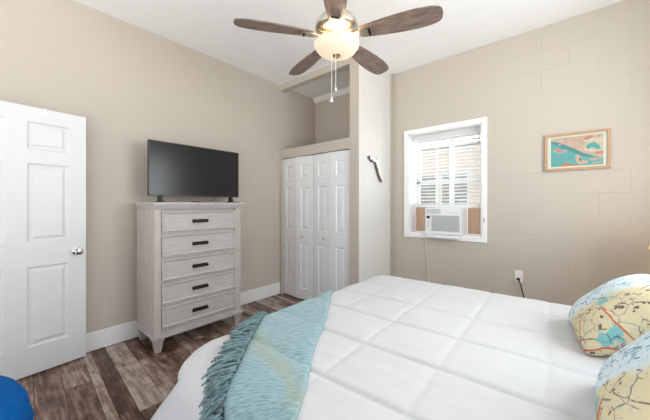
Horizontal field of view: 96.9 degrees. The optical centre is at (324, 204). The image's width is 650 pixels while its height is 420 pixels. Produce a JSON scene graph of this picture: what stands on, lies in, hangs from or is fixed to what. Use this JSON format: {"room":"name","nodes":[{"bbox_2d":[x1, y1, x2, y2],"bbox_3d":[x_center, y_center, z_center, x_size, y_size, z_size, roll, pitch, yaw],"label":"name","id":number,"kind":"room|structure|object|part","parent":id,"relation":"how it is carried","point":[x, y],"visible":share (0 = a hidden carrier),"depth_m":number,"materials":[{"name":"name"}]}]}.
{"room":"bedroom","nodes":[
{"label":"bedroom","id":0,"kind":"room"},
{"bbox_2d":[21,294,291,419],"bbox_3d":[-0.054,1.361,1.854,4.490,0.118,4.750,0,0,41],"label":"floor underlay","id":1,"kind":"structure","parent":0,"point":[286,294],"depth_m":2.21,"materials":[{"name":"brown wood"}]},
{"bbox_2d":[0,0,314,333],"bbox_3d":[-1.419,-0.225,3.481,0.200,3.050,4.050,0,0,41],"label":"wall","id":2,"kind":"structure","parent":0,"point":[132,85],"depth_m":2.77,"materials":[{"name":"beige paint"}]},
{"bbox_2d":[0,100,86,379],"bbox_3d":[-2.251,0.273,2.107,0.106,2.031,0.842,0,0,34],"label":"door","id":3,"kind":"structure","parent":2,"relation":"in","point":[43,249],"depth_m":2.22,"materials":[{"name":"white paint"}]},
{"bbox_3d":[-2.375,-0.526,1.964,0.011,0.208,0.243,0,0,34],"label":"panel","id":4,"kind":"part","parent":3,"relation":"part of","materials":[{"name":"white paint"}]},
{"bbox_3d":[-2.375,-0.015,1.964,0.011,0.600,0.243,0,0,34],"label":"panel","id":5,"kind":"part","parent":3,"relation":"part of","materials":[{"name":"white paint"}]},
{"bbox_3d":[-2.375,0.775,1.964,0.011,0.606,0.243,0,0,34],"label":"panel","id":6,"kind":"part","parent":3,"relation":"part of","materials":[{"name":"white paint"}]},
{"bbox_3d":[-2.173,-0.526,2.266,0.011,0.208,0.243,0,0,34],"label":"panel","id":7,"kind":"part","parent":3,"relation":"part of","materials":[{"name":"white paint"}]},
{"bbox_3d":[-2.173,-0.015,2.266,0.011,0.600,0.243,0,0,34],"label":"panel","id":8,"kind":"part","parent":3,"relation":"part of","materials":[{"name":"white paint"}]},
{"bbox_3d":[-2.173,0.775,2.266,0.011,0.606,0.243,0,0,34],"label":"panel","id":9,"kind":"part","parent":3,"relation":"part of","materials":[{"name":"white paint"}]},
{"bbox_3d":[-2.044,0.385,2.385,0.072,0.064,0.064,0,0,34],"label":"knob","id":10,"kind":"part","parent":3,"relation":"part of","materials":[{"name":"silver metal"}]},
{"bbox_2d":[86,282,279,352],"bbox_3d":[-1.657,1.214,3.037,0.015,0.163,3.067,0,0,41],"label":"baseboard","id":11,"kind":"structure","parent":2,"relation":"attached to","point":[102,338],"depth_m":2.73,"materials":[{"name":"white paint"}]},
{"bbox_2d":[15,293,303,419],"bbox_3d":[0.170,1.300,1.434,5.175,0.001,5.374,0,0,40],"label":"floor","id":12,"kind":"structure","parent":0,"point":[49,400],"depth_m":2.17,"materials":[{"name":"brown wood"}]},
{"bbox_2d":[0,375,33,419],"bbox_3d":[-1.546,1.016,0.893,0.906,0.569,0.906,0,0,41],"label":"pouf","id":13,"kind":"object","parent":12,"relation":"on","point":[14,398],"visible":1,"depth_m":1.15,"materials":[{"name":"blue fabric"}]},
{"bbox_2d":[135,202,244,353],"bbox_3d":[-1.355,0.639,2.961,0.490,1.322,0.907,0,0,41],"label":"dresser","id":14,"kind":"object","parent":12,"relation":"on","point":[189,253],"visible":1,"depth_m":2.73,"materials":[{"name":"white wood"}]},
{"bbox_3d":[-1.767,1.235,2.789,0.086,0.130,0.086,0,0,40],"label":"leg","id":15,"kind":"part","parent":14,"relation":"part of","materials":[{"name":"grey wood"}]},
{"bbox_3d":[-1.645,0.591,2.645,0.453,1.118,0.014,0,0,40],"label":"panel","id":16,"kind":"part","parent":14,"relation":"part of","materials":[{"name":"grey wood"}]},
{"bbox_3d":[-1.478,1.235,2.542,0.086,0.130,0.086,0,0,40],"label":"leg","id":17,"kind":"part","parent":14,"relation":"part of","materials":[{"name":"grey wood"}]},
{"bbox_3d":[-1.355,0.020,2.959,0.476,0.044,0.891,0,0,40],"label":"crown moulding","id":18,"kind":"part","parent":14,"relation":"part of","materials":[{"name":"grey wood"}]},
{"bbox_2d":[147,139,239,202],"bbox_3d":[-1.313,-0.314,3.009,0.215,0.583,0.946,0,0,41],"label":"television","id":19,"kind":"object","parent":14,"relation":"on","point":[173,169],"visible":0.94,"depth_m":2.94,"materials":[{"name":"black plastic"}]},
{"bbox_3d":[-1.206,0.591,2.824,0.022,1.118,0.852,0,0,40],"label":"frame","id":20,"kind":"part","parent":14,"relation":"part of","materials":[{"name":"grey wood"}]},
{"bbox_3d":[-1.206,1.006,2.816,0.024,0.182,0.728,0,0,40],"label":"drawer","id":21,"kind":"part","parent":14,"relation":"part of","materials":[{"name":"grey wood"}]},
{"bbox_3d":[-1.206,0.795,2.816,0.024,0.182,0.728,0,0,40],"label":"drawer","id":22,"kind":"part","parent":14,"relation":"part of","materials":[{"name":"grey wood"}]},
{"bbox_3d":[-1.206,0.585,2.816,0.024,0.184,0.728,0,0,40],"label":"drawer","id":23,"kind":"part","parent":14,"relation":"part of","materials":[{"name":"grey wood"}]},
{"bbox_3d":[-1.206,0.369,2.816,0.024,0.191,0.728,0,0,40],"label":"drawer","id":24,"kind":"part","parent":14,"relation":"part of","materials":[{"name":"grey wood"}]},
{"bbox_3d":[-1.206,0.153,2.816,0.024,0.184,0.728,0,0,40],"label":"drawer","id":25,"kind":"part","parent":14,"relation":"part of","materials":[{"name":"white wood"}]},
{"bbox_3d":[-1.204,1.009,2.796,0.034,0.034,0.152,0,0,40],"label":"handle","id":26,"kind":"part","parent":14,"relation":"part of","materials":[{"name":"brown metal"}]},
{"bbox_3d":[-1.204,0.798,2.796,0.034,0.034,0.152,0,0,40],"label":"handle","id":27,"kind":"part","parent":14,"relation":"part of","materials":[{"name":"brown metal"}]},
{"bbox_3d":[-1.204,0.588,2.796,0.034,0.034,0.152,0,0,40],"label":"handle","id":28,"kind":"part","parent":14,"relation":"part of","materials":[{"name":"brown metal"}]},
{"bbox_3d":[-1.204,0.372,2.796,0.034,0.034,0.152,0,0,40],"label":"handle","id":29,"kind":"part","parent":14,"relation":"part of","materials":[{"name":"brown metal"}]},
{"bbox_3d":[-1.204,0.156,2.796,0.034,0.034,0.152,0,0,40],"label":"handle","id":30,"kind":"part","parent":14,"relation":"part of","materials":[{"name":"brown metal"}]},
{"bbox_3d":[-0.970,1.235,3.137,0.086,0.130,0.086,0,0,40],"label":"leg","id":31,"kind":"part","parent":14,"relation":"part of","materials":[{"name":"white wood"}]},
{"bbox_3d":[-1.098,0.591,3.285,0.453,1.118,0.014,0,0,40],"label":"panel","id":32,"kind":"part","parent":14,"relation":"part of","materials":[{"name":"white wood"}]},
{"bbox_2d":[151,275,611,419],"bbox_3d":[0.635,0.760,1.399,2.372,1.080,2.361,0,0,39],"label":"comforter","id":33,"kind":"object","parent":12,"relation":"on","point":[387,347],"visible":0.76,"depth_m":1.15,"materials":[{"name":"white fabric"}]},
{"bbox_2d":[198,290,333,419],"bbox_3d":[-0.145,0.943,1.578,0.600,0.733,2.150,0,0,7],"label":"throw blanket","id":34,"kind":"object","parent":33,"relation":"on","point":[270,360],"visible":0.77,"depth_m":1.08,"materials":[{"name":"teal fabric"}]},
{"bbox_2d":[568,274,649,355],"bbox_3d":[1.318,0.476,1.281,0.339,0.314,0.480,0,0,32],"label":"throw pillow","id":35,"kind":"object","parent":33,"relation":"on","point":[616,313],"visible":0.92,"depth_m":1.18,"materials":[{"name":"fabric"}]},
{"bbox_2d":[596,331,649,419],"bbox_3d":[0.913,0.468,0.746,0.311,0.340,0.456,0,0,44],"label":"throw pillow","id":36,"kind":"object","parent":33,"relation":"on","point":[623,381],"visible":1,"depth_m":0.74,"materials":[{"name":"fabric"}]},
{"bbox_2d":[280,57,358,293],"bbox_3d":[0.112,-0.225,4.054,1.385,3.050,0.770,0,0,41],"label":"wall","id":37,"kind":"structure","parent":0,"point":[352,143],"depth_m":3.39,"materials":[{"name":"beige paint"}]},
{"bbox_2d":[284,149,349,299],"bbox_3d":[-0.154,0.310,3.804,1.205,1.952,0.075,0,0,41],"label":"door","id":38,"kind":"structure","parent":37,"relation":"in","point":[316,186],"depth_m":3.77,"materials":[{"name":"white paint"}]},
{"bbox_3d":[-0.495,-0.454,4.098,0.139,0.177,0.011,0,0,45],"label":"panel","id":39,"kind":"part","parent":38,"relation":"part of","materials":[{"name":"white paint"}]},
{"bbox_3d":[-0.495,0.050,4.098,0.139,0.580,0.011,0,0,45],"label":"panel","id":40,"kind":"part","parent":38,"relation":"part of","materials":[{"name":"white paint"}]},
{"bbox_3d":[-0.495,0.833,4.098,0.139,0.615,0.011,0,0,45],"label":"panel","id":41,"kind":"part","parent":38,"relation":"part of","materials":[{"name":"white paint"}]},
{"bbox_3d":[-0.269,-0.454,3.904,0.142,0.177,0.011,0,0,36],"label":"panel","id":42,"kind":"part","parent":38,"relation":"part of","materials":[{"name":"white paint"}]},
{"bbox_3d":[-0.269,0.050,3.904,0.142,0.580,0.011,0,0,36],"label":"panel","id":43,"kind":"part","parent":38,"relation":"part of","materials":[{"name":"white paint"}]},
{"bbox_3d":[-0.269,0.833,3.904,0.142,0.615,0.011,0,0,36],"label":"panel","id":44,"kind":"part","parent":38,"relation":"part of","materials":[{"name":"white paint"}]},
{"bbox_3d":[-0.034,-0.454,3.710,0.141,0.177,0.011,0,0,43],"label":"panel","id":45,"kind":"part","parent":38,"relation":"part of","materials":[{"name":"white paint"}]},
{"bbox_3d":[-0.034,0.050,3.710,0.141,0.580,0.011,0,0,43],"label":"panel","id":46,"kind":"part","parent":38,"relation":"part of","materials":[{"name":"white paint"}]},
{"bbox_3d":[-0.034,0.833,3.710,0.141,0.615,0.011,0,0,43],"label":"panel","id":47,"kind":"part","parent":38,"relation":"part of","materials":[{"name":"white paint"}]},
{"bbox_3d":[0.191,-0.454,3.517,0.135,0.177,0.011,0,0,38],"label":"panel","id":48,"kind":"part","parent":38,"relation":"part of","materials":[{"name":"white paint"}]},
{"bbox_3d":[0.191,0.050,3.517,0.135,0.580,0.011,0,0,38],"label":"panel","id":49,"kind":"part","parent":38,"relation":"part of","materials":[{"name":"white paint"}]},
{"bbox_3d":[0.191,0.833,3.517,0.135,0.615,0.011,0,0,38],"label":"panel","id":50,"kind":"part","parent":38,"relation":"part of","materials":[{"name":"white paint"}]},
{"bbox_2d":[313,87,349,102],"bbox_3d":[0.296,-1.718,4.368,1.256,0.065,0.052,0,0,41],"label":"crown molding","id":51,"kind":"structure","parent":37,"relation":"attached to","point":[345,90],"depth_m":4.51,"materials":[{"name":"white paint"}]},
{"bbox_2d":[74,0,623,98],"bbox_3d":[0.209,-1.800,2.123,4.440,0.100,4.100,0,0,41],"label":"ceiling","id":52,"kind":"structure","parent":0,"point":[207,27],"depth_m":2.80,"materials":[{"name":"white paint"}]},
{"bbox_2d":[233,0,442,102],"bbox_3d":[0.117,-1.232,2.065,1.327,1.036,1.272,0,0,41],"label":"ceiling fan","id":53,"kind":"object","parent":52,"relation":"hanging from","point":[336,28],"visible":1,"depth_m":1.92,"materials":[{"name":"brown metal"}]},
{"bbox_3d":[-0.336,-1.175,1.915,0.522,0.008,0.156,0,12,-14],"label":"blade","id":54,"kind":"part","parent":53,"relation":"part of","materials":[{"name":"brown wood"}]},
{"bbox_3d":[-0.147,-1.175,2.386,0.156,0.008,0.522,-14,7,-31],"label":"blade","id":55,"kind":"part","parent":53,"relation":"part of","materials":[{"name":"brown wood"}]},
{"bbox_3d":[0.046,-0.912,2.006,0.006,0.325,0.005,0,0,40],"label":"pull chain","id":56,"kind":"part","parent":53,"relation":"part of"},
{"bbox_3d":[0.053,-1.175,1.591,0.156,0.008,0.522,12,1,4],"label":"blade","id":57,"kind":"part","parent":53,"relation":"part of","materials":[{"name":"brown wood"}]},
{"bbox_3d":[0.082,-1.088,2.021,0.316,0.082,0.316,0,0,40],"label":"lamp shade","id":58,"kind":"part","parent":53,"relation":"part of","materials":[{"name":"white glass"}]},
{"bbox_3d":[0.358,-1.175,2.352,0.156,0.008,0.522,-15,-10,39],"label":"blade","id":59,"kind":"part","parent":53,"relation":"part of","materials":[{"name":"brown wood"}]},
{"bbox_3d":[0.482,-1.175,1.861,0.522,0.008,0.156,0,-12,22],"label":"blade","id":60,"kind":"part","parent":53,"relation":"part of","materials":[{"name":"brown wood"}]},
{"bbox_2d":[359,64,389,281],"bbox_3d":[0.636,-0.225,3.608,0.012,3.050,0.766,0,0,41],"label":"wall","id":61,"kind":"structure","parent":0,"point":[374,90],"depth_m":3.56,"materials":[{"name":"white paint"}]},
{"bbox_2d":[367,155,382,181],"bbox_3d":[0.624,-0.440,3.562,0.044,0.315,0.353,0,0,41],"label":"wall hook","id":62,"kind":"object","parent":61,"relation":"attached to","point":[376,161],"visible":1,"depth_m":3.59,"materials":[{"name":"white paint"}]},
{"bbox_2d":[315,0,649,305],"bbox_3d":[1.456,-0.225,3.583,4.440,3.050,0.260,0,0,41],"label":"wall","id":63,"kind":"structure","parent":0,"point":[570,233],"depth_m":2.83,"materials":[{"name":"beige paint"}]},
{"bbox_2d":[390,74,391,275],"bbox_3d":[0.893,-0.225,3.879,0.030,3.050,0.020,0,0,41],"label":"strip","id":64,"kind":"object","parent":63,"relation":"attached to","point":[391,74],"visible":0.64,"depth_m":3.87,"materials":[{"name":"beige paint"}]},
{"bbox_2d":[392,74,394,275],"bbox_3d":[0.914,-0.225,3.857,0.034,3.050,0.034,0,0,41],"label":"conduit pipe","id":65,"kind":"object","parent":63,"relation":"attached to","point":[393,250],"visible":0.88,"depth_m":3.85,"materials":[{"name":"beige paint"}]},
{"bbox_2d":[404,117,486,242],"bbox_3d":[1.496,-0.271,3.561,0.963,1.374,0.326,0,0,41],"label":"window","id":66,"kind":"structure","parent":63,"relation":"in","point":[409,178],"depth_m":3.61,"materials":[{"name":"white paint"}]},
{"bbox_2d":[416,208,424,230],"bbox_3d":[1.308,0.194,3.805,0.207,0.311,0.025,0,0,41],"label":"filler panel","id":67,"kind":"object","parent":66,"relation":"attached to","point":[420,212],"visible":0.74,"depth_m":3.83,"materials":[{"name":"brown wood"}]},
{"bbox_2d":[424,208,467,281],"bbox_3d":[1.536,0.558,3.591,0.436,1.046,0.545,0,0,41],"label":"window air conditioner","id":68,"kind":"object","parent":66,"relation":"on","point":[446,222],"visible":0.98,"depth_m":3.39,"materials":[{"name":"white plastic"}]},
{"bbox_3d":[1.266,0.749,3.561,0.069,0.663,0.018,0,0,29],"label":"power cord","id":69,"kind":"part","parent":68,"relation":"part of","materials":[{"name":"white plastic"}]},
{"bbox_3d":[1.404,0.195,3.422,0.418,0.320,0.052,0,0,40],"label":"frame","id":70,"kind":"part","parent":68,"relation":"part of","materials":[{"name":"white plastic"}]},
{"bbox_2d":[432,215,459,231],"bbox_3d":[1.410,0.221,3.379,0.315,0.185,0.010,0,0,40],"label":"grille","id":71,"kind":"object","parent":68,"relation":"attached to","point":[440,223],"depth_m":3.37,"materials":[{"name":"grey plastic"}]},
{"bbox_2d":[413,126,480,206],"bbox_3d":[1.489,-0.431,3.553,0.818,0.922,0.082,0,0,41],"label":"window blind","id":72,"kind":"object","parent":66,"relation":"attached to","point":[451,134],"visible":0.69,"depth_m":3.52,"materials":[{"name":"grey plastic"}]},
{"bbox_3d":[1.493,-0.856,3.558,0.818,0.072,0.070,0,0,40],"label":"head rail","id":73,"kind":"part","parent":72,"relation":"part of","materials":[{"name":"white plastic"}]},
{"bbox_3d":[1.496,0.015,3.561,0.818,0.030,0.052,0,0,40],"label":"rail","id":74,"kind":"part","parent":72,"relation":"part of","materials":[{"name":"white plastic"}]},
{"bbox_3d":[1.592,-0.582,3.673,0.830,0.623,0.030,0,0,40],"label":"sash","id":75,"kind":"part","parent":66,"relation":"part of","materials":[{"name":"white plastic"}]},
{"bbox_3d":[1.571,-0.133,3.649,0.830,0.335,0.030,0,0,40],"label":"sash","id":76,"kind":"part","parent":66,"relation":"part of","materials":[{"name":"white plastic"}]},
{"bbox_2d":[468,208,480,234],"bbox_3d":[1.769,0.194,3.411,0.144,0.311,0.025,0,0,41],"label":"filler panel","id":77,"kind":"object","parent":66,"relation":"attached to","point":[474,214],"visible":0.98,"depth_m":3.40,"materials":[{"name":"brown wood"}]},
{"bbox_2d":[514,270,522,282],"bbox_3d":[1.985,0.735,2.952,0.074,0.120,0.012,0,0,41],"label":"wall socket","id":78,"kind":"object","parent":63,"relation":"attached to","point":[517,274],"visible":1,"depth_m":2.95,"materials":[{"name":"white plastic"}]},
{"bbox_2d":[545,128,610,171],"bbox_3d":[2.315,-0.495,2.656,0.455,0.344,0.030,0,0,41],"label":"framed picture","id":79,"kind":"object","parent":63,"relation":"attached to","point":[591,149],"visible":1,"depth_m":2.64,"materials":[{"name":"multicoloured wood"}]},
{"bbox_2d":[551,133,602,166],"bbox_3d":[2.315,-0.495,2.656,0.363,0.272,0.001,0,0,40],"label":"print","id":80,"kind":"object","parent":79,"relation":"attached to","point":[576,149],"depth_m":2.65,"materials":[{"name":"multicoloured paper"}]},
{"label":"outside","id":81,"kind":"structure","parent":0,"visible":0},
{"bbox_3d":[2.897,1.420,9.920,16.000,0.040,11.150,0,0,40],"label":"ground","id":82,"kind":"structure","parent":81,"visible":0},
{"bbox_2d":[417,142,480,207],"bbox_3d":[4.506,-0.375,12.498,12.700,3.550,3.740,0,0,41],"label":"neighbor house","id":83,"kind":"structure","parent":82,"relation":"on","point":[463,187],"depth_m":10.44,"materials":[{"name":"beige"}]},
{"bbox_3d":[3.842,-0.425,11.143,0.850,1.350,0.007,0,0,40],"label":"pane","id":84,"kind":"part","parent":83,"relation":"part of","materials":[{"name":"white"}]},
{"bbox_3d":[4.679,-0.425,10.428,0.850,1.350,0.007,0,0,40],"label":"pane","id":85,"kind":"part","parent":83,"relation":"part of","materials":[{"name":"white"}]}
]}

